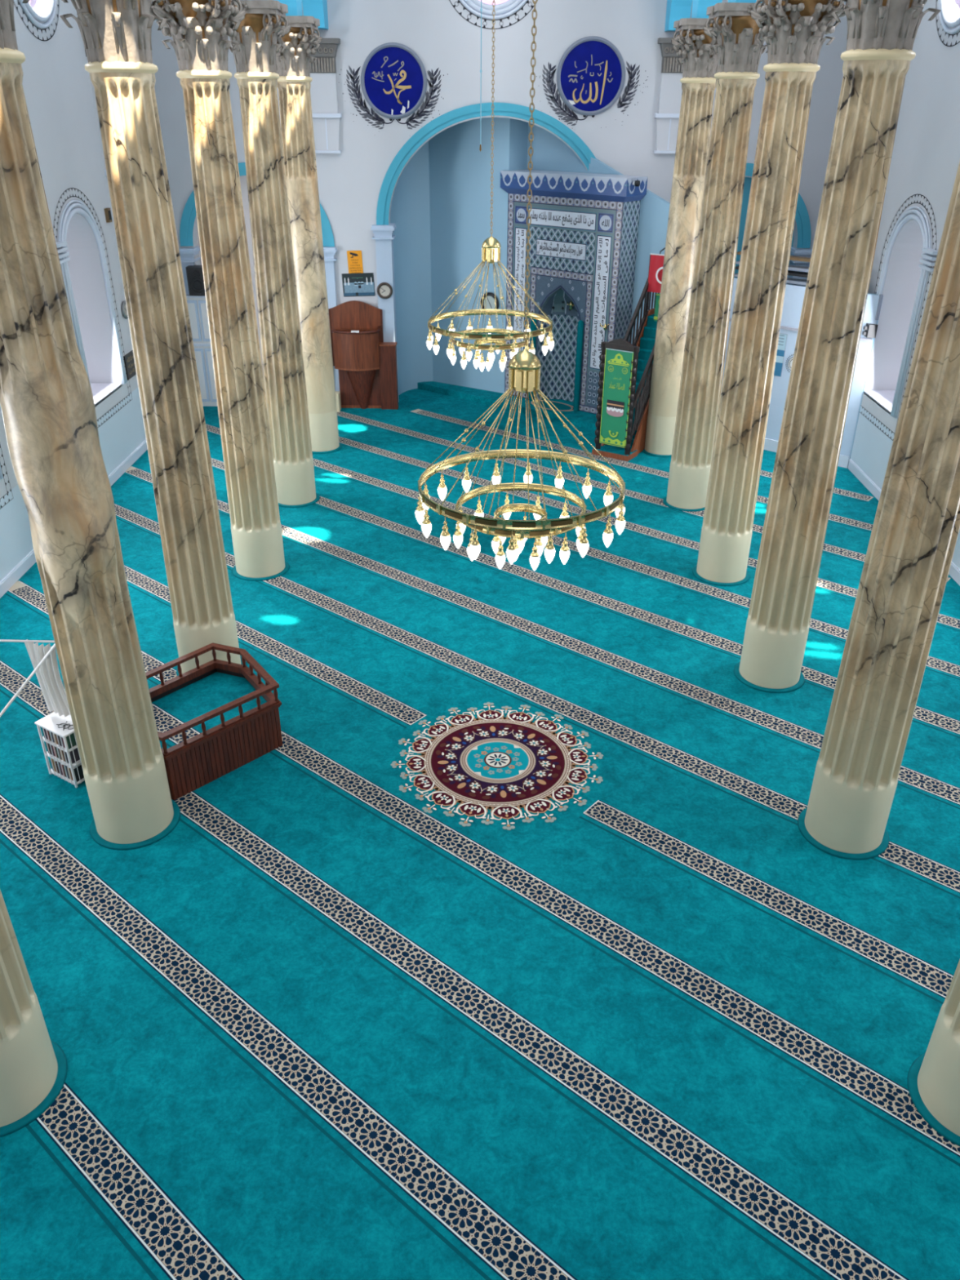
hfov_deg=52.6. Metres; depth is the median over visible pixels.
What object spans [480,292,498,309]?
wall clock
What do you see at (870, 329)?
wall speaker
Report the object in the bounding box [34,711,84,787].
rack
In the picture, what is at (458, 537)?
bulb
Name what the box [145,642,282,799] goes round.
railed platform
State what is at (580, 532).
bulb
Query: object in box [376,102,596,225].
trim
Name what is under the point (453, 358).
bulb
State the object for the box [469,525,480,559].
bulb
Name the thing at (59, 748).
book
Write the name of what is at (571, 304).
lamp
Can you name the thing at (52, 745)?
book
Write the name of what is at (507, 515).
bulb
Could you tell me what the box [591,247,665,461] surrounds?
minbar
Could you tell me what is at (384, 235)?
pilaster
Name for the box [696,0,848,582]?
marble column
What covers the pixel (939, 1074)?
marble column
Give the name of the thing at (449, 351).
bulb
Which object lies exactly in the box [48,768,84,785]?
shelf
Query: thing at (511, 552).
bulb
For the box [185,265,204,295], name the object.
loudspeaker
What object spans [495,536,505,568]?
bulb
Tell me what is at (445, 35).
wall
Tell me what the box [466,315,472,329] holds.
bulb
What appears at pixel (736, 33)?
marble column
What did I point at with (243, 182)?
wall
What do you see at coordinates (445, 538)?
bulb
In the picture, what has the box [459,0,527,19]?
window
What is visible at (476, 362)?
bulb
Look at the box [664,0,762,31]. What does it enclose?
wall
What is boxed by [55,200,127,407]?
window
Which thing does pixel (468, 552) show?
bulb
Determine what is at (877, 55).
marble column
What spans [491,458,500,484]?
bulb
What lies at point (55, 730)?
books
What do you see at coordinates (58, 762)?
book
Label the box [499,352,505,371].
bulb
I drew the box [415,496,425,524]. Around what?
bulb
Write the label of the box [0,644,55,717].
curtain rod
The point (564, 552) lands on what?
bulb
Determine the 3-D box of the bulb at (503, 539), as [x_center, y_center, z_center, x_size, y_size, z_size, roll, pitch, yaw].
[0.235,-1.183,10.416,0.104,0.358,0.104,1,29,1]
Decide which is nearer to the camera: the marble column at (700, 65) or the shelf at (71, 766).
the shelf at (71, 766)
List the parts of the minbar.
door post, panel, door post, panel, railing, railing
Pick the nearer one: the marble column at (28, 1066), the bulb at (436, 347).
the marble column at (28, 1066)
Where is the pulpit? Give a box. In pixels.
[328,300,398,409]
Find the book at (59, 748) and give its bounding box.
[58,748,64,760]
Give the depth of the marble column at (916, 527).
8.36 m
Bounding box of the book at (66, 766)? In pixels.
[64,764,69,778]
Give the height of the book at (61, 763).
0.156 m
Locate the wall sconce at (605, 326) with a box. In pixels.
[600,323,608,330]
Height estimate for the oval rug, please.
0.010 m
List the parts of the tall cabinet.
door, door, door, door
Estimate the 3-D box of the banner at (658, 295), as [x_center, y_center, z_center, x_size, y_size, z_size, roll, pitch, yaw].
[3.832,-6.901,20.217,0.420,0.560,0.028,18,34,29]
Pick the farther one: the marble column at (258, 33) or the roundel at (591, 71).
the roundel at (591, 71)
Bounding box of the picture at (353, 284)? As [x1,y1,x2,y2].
[342,272,374,296]
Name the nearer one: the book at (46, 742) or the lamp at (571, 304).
the book at (46, 742)
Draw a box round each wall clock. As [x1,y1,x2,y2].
[120,300,128,319]
[377,282,392,298]
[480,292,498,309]
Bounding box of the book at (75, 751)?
[65,747,79,764]
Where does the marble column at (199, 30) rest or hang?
on the floor
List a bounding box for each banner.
[599,347,634,448]
[653,293,660,321]
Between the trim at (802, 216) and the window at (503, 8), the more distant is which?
the trim at (802, 216)
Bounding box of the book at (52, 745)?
[52,745,57,757]
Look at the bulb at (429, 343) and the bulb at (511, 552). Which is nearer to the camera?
the bulb at (511, 552)
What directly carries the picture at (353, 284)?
attached to the wall at (445, 35)
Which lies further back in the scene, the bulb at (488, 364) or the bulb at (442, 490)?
the bulb at (488, 364)
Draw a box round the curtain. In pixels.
[24,639,71,716]
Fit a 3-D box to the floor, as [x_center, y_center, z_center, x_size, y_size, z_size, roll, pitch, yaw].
[0.025,0.035,13.256,14.682,0.025,29.280,1,29,1]
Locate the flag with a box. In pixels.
[644,253,664,311]
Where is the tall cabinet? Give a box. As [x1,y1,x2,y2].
[186,293,217,406]
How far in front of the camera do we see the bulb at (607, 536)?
9.54 m
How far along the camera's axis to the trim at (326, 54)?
19.89 m
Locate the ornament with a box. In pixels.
[56,720,73,730]
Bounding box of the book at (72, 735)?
[66,732,76,749]
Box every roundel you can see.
[360,42,426,119]
[556,35,625,115]
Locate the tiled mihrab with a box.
[500,168,647,414]
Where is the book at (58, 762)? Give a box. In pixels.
[57,761,62,775]
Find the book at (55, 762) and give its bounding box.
[53,760,58,773]
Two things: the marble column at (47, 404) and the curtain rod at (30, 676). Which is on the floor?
the marble column at (47, 404)
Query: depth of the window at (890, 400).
16.88 m
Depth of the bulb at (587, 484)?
10.71 m
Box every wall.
[0,0,146,581]
[151,0,848,395]
[196,175,264,382]
[275,0,328,29]
[526,122,883,464]
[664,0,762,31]
[733,177,793,283]
[850,0,959,568]
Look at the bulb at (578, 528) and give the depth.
10.31 m
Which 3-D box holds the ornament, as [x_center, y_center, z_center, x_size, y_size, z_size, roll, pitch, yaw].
[-4.364,0.903,10.245,0.208,0.017,0.139,20,35,31]
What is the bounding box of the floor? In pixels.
[0,388,959,1279]
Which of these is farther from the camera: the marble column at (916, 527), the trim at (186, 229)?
the trim at (186, 229)
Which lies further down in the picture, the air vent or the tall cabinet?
the tall cabinet
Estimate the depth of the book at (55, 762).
10.55 m
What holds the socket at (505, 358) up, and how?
attached to the ring chandelier at (491, 246)
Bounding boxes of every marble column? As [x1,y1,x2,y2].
[0,0,173,844]
[0,889,57,1127]
[59,0,240,673]
[149,0,284,577]
[229,0,315,505]
[275,15,339,451]
[644,17,717,454]
[666,2,768,509]
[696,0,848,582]
[738,0,941,688]
[804,160,959,853]
[917,960,959,1136]
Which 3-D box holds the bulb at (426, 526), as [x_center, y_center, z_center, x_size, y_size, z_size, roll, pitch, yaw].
[-0.537,-1.187,9.737,0.104,0.358,0.104,1,29,1]
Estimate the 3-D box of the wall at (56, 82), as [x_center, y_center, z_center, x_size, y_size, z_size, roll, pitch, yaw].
[-7.511,-4.449,9.942,0.804,11.000,27.500,1,29,1]
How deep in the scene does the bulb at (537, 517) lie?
10.74 m
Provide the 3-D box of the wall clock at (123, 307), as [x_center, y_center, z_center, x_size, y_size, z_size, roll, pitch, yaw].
[-6.978,-6.502,19.130,0.062,0.342,0.342,1,29,1]
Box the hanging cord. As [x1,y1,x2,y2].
[479,0,482,151]
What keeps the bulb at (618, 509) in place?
attached to the ring chandelier at (524, 371)
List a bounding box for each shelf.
[40,736,77,752]
[44,751,80,768]
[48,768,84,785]
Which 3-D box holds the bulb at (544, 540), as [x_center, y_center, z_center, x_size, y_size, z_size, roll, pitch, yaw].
[0.671,-1.130,10.326,0.104,0.358,0.104,1,29,1]
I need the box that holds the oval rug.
[530,400,573,411]
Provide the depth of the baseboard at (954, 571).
18.43 m
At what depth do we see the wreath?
19.64 m
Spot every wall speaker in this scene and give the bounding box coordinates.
[862,323,878,337]
[874,291,883,319]
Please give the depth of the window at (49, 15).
15.44 m
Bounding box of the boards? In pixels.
[733,251,810,284]
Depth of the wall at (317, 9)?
19.11 m
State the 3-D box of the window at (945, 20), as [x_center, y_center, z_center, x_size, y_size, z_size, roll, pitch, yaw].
[7.635,-10.351,14.953,0.410,1.741,1.741,1,29,1]
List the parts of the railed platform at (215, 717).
rail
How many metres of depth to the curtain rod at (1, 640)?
10.04 m
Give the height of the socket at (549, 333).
0.358 m
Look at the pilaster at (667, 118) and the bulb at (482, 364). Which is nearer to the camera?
the bulb at (482, 364)
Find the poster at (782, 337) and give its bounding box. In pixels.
[773,333,787,377]
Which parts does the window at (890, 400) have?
sill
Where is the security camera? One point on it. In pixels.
(637, 183)
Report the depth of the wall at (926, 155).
17.05 m
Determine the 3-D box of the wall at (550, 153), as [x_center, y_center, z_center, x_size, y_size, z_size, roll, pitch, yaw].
[4.305,-7.994,20.335,8.440,7.200,0.120,23,36,34]
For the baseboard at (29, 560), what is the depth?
15.36 m
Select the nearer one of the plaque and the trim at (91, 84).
the trim at (91, 84)
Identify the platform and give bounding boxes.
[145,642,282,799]
[417,381,596,431]
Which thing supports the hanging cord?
hanging from the ceiling
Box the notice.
[346,250,363,273]
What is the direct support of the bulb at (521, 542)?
attached to the ring chandelier at (524, 371)
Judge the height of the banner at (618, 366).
1.920 m
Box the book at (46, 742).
[45,742,50,754]
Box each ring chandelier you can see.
[415,0,625,570]
[426,0,554,371]
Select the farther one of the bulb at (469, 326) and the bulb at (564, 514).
the bulb at (469, 326)
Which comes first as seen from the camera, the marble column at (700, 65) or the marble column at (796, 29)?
the marble column at (796, 29)
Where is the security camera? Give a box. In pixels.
[632,180,639,186]
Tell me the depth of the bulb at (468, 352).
15.71 m
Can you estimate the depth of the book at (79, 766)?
10.45 m
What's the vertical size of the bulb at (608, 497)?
0.358 m
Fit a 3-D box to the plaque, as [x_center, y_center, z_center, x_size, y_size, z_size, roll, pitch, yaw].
[-7.000,-5.544,19.527,0.033,0.460,0.680,1,29,1]
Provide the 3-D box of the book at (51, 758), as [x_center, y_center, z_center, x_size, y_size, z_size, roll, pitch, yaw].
[-4.594,1.323,10.651,0.035,0.171,0.190,18,33,28]
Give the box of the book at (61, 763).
[60,763,66,777]
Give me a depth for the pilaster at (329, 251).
22.05 m
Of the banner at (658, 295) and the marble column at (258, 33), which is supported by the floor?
the marble column at (258, 33)
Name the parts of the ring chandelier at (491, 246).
rod, rod, rod, rod, rod, rod, rod, rod, rod, rod, rod, rod, chain, rod, rod, rod, rod, rod, rod, rod, rod, rod, rod, rod, rod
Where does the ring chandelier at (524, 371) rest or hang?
hanging from the ceiling
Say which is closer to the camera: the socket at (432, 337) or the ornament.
the ornament
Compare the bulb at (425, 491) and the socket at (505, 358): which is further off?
the socket at (505, 358)
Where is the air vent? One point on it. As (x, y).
(107, 211)
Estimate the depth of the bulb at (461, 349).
17.08 m
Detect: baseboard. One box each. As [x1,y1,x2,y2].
[0,439,147,598]
[848,458,959,586]
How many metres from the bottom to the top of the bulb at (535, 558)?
0.358 m
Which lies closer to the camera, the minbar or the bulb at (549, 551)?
the bulb at (549, 551)
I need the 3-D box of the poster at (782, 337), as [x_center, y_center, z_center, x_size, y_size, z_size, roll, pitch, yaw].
[6.021,-5.806,19.758,0.353,0.850,0.003,23,36,34]
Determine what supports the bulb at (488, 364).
attached to the ring chandelier at (491, 246)
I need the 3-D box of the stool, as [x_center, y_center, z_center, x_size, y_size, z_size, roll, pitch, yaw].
[-3.455,-5.633,22.971,0.280,0.420,0.283,1,29,1]
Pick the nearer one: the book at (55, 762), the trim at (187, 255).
the book at (55, 762)
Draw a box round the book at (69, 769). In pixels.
[66,767,72,780]
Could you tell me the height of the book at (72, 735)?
0.171 m
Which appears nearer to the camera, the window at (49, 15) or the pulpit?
the window at (49, 15)
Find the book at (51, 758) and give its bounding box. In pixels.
[51,758,56,771]
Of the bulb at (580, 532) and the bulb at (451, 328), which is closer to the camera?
the bulb at (580, 532)
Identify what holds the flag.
attached to the minbar
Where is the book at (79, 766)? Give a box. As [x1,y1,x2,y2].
[73,763,84,782]
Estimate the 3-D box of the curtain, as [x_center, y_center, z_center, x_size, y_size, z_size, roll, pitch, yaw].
[-4.507,0.421,10.195,0.441,0.860,0.118,10,31,17]
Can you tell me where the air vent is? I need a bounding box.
[104,208,112,222]
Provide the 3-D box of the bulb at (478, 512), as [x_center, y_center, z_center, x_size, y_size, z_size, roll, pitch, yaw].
[-0.009,-1.417,10.657,0.104,0.358,0.104,1,29,1]
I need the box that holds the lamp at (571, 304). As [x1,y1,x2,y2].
[567,300,574,310]
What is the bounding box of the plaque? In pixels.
[123,350,136,379]
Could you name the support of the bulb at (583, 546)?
attached to the ring chandelier at (524, 371)
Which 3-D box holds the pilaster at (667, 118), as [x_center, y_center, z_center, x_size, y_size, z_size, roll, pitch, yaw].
[4.005,-11.033,20.381,0.660,1.480,0.190,1,29,1]
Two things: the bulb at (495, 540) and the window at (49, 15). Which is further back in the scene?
the window at (49, 15)
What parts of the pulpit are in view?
hand rail, panel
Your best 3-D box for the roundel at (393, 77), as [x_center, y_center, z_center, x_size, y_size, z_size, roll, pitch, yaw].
[-1.791,-11.606,20.192,1.387,1.387,0.075,1,29,1]
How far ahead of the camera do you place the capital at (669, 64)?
19.81 m
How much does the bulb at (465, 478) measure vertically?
0.358 m
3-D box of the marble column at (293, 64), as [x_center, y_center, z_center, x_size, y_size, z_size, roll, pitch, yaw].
[-3.349,-7.461,18.777,1.069,7.700,1.069,1,29,1]
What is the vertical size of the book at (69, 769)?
0.156 m
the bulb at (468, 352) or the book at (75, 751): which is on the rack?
the book at (75, 751)
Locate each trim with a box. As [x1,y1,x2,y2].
[84,48,111,200]
[178,245,199,294]
[179,162,334,246]
[310,38,340,73]
[310,72,342,153]
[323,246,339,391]
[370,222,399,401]
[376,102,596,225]
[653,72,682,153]
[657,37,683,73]
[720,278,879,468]
[745,162,810,248]
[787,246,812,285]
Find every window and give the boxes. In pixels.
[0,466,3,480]
[18,0,56,28]
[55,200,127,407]
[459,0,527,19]
[863,205,937,417]
[938,0,959,33]
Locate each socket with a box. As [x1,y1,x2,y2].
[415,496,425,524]
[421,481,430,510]
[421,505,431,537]
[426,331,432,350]
[427,329,433,341]
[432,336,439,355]
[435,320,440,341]
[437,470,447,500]
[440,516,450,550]
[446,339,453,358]
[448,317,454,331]
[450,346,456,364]
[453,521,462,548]
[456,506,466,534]
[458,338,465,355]
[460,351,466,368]
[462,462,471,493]
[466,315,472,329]
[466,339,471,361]
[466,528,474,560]
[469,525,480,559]
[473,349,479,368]
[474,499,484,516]
[476,350,480,364]
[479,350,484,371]
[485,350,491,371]
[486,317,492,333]
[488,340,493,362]
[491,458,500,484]
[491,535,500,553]
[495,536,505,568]
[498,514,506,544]
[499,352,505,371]
[502,350,506,362]
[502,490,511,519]
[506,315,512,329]
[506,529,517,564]
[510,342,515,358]
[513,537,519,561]
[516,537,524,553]
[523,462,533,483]
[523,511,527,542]
[526,317,530,331]
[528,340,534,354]
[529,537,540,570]
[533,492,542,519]
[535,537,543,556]
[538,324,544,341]
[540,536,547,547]
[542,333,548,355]
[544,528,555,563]
[546,331,551,343]
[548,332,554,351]
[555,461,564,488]
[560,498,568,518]
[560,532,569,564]
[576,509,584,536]
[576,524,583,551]
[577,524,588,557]
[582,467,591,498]
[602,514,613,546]
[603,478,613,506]
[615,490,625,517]
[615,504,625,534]
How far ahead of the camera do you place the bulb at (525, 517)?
10.42 m
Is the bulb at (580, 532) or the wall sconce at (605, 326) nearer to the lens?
the bulb at (580, 532)
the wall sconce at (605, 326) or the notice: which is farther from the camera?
the notice
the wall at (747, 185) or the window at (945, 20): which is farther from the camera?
the wall at (747, 185)
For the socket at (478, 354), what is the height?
0.358 m
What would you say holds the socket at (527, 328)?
attached to the ring chandelier at (491, 246)
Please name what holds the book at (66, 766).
on the rack
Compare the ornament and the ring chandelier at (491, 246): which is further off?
the ring chandelier at (491, 246)
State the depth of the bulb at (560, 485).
10.90 m
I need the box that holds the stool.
[335,391,341,412]
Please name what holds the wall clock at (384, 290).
attached to the wall at (445, 35)
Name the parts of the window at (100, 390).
sill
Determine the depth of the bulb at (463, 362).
16.26 m
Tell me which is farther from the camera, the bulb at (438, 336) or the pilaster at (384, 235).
the pilaster at (384, 235)
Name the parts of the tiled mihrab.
inscription panel, inscription panel, teal post, inscription panel, inscription panel, cornice, teal post, inscription panel, inscription panel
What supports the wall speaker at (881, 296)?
attached to the wall at (926, 155)
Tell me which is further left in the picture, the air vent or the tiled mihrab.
the air vent
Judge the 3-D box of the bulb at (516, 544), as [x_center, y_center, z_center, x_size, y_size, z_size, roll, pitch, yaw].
[0.362,-0.973,10.041,0.104,0.358,0.104,1,29,1]
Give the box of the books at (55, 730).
[39,726,83,784]
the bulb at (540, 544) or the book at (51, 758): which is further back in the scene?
the book at (51, 758)
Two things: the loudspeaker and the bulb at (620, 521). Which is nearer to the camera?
the bulb at (620, 521)
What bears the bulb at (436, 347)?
attached to the ring chandelier at (491, 246)
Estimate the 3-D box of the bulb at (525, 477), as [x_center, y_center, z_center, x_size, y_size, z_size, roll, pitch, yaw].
[0.547,-1.889,11.008,0.104,0.358,0.104,1,29,1]
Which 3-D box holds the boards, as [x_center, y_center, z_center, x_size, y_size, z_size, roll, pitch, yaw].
[6.216,-7.248,19.030,2.500,0.470,0.300,23,36,34]
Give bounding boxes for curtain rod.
[0,639,54,642]
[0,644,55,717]
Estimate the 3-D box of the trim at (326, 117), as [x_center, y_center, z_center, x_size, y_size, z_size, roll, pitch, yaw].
[-3.255,-11.081,20.464,0.660,1.480,0.190,1,29,1]
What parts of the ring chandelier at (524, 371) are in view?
rod, rod, rod, rod, rod, rod, rod, rod, rod, rod, rod, rod, rod, rod, chain, rod, rod, rod, rod, rod, rod, rod, rod, rod, rod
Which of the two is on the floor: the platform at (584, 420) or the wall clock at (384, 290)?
the platform at (584, 420)

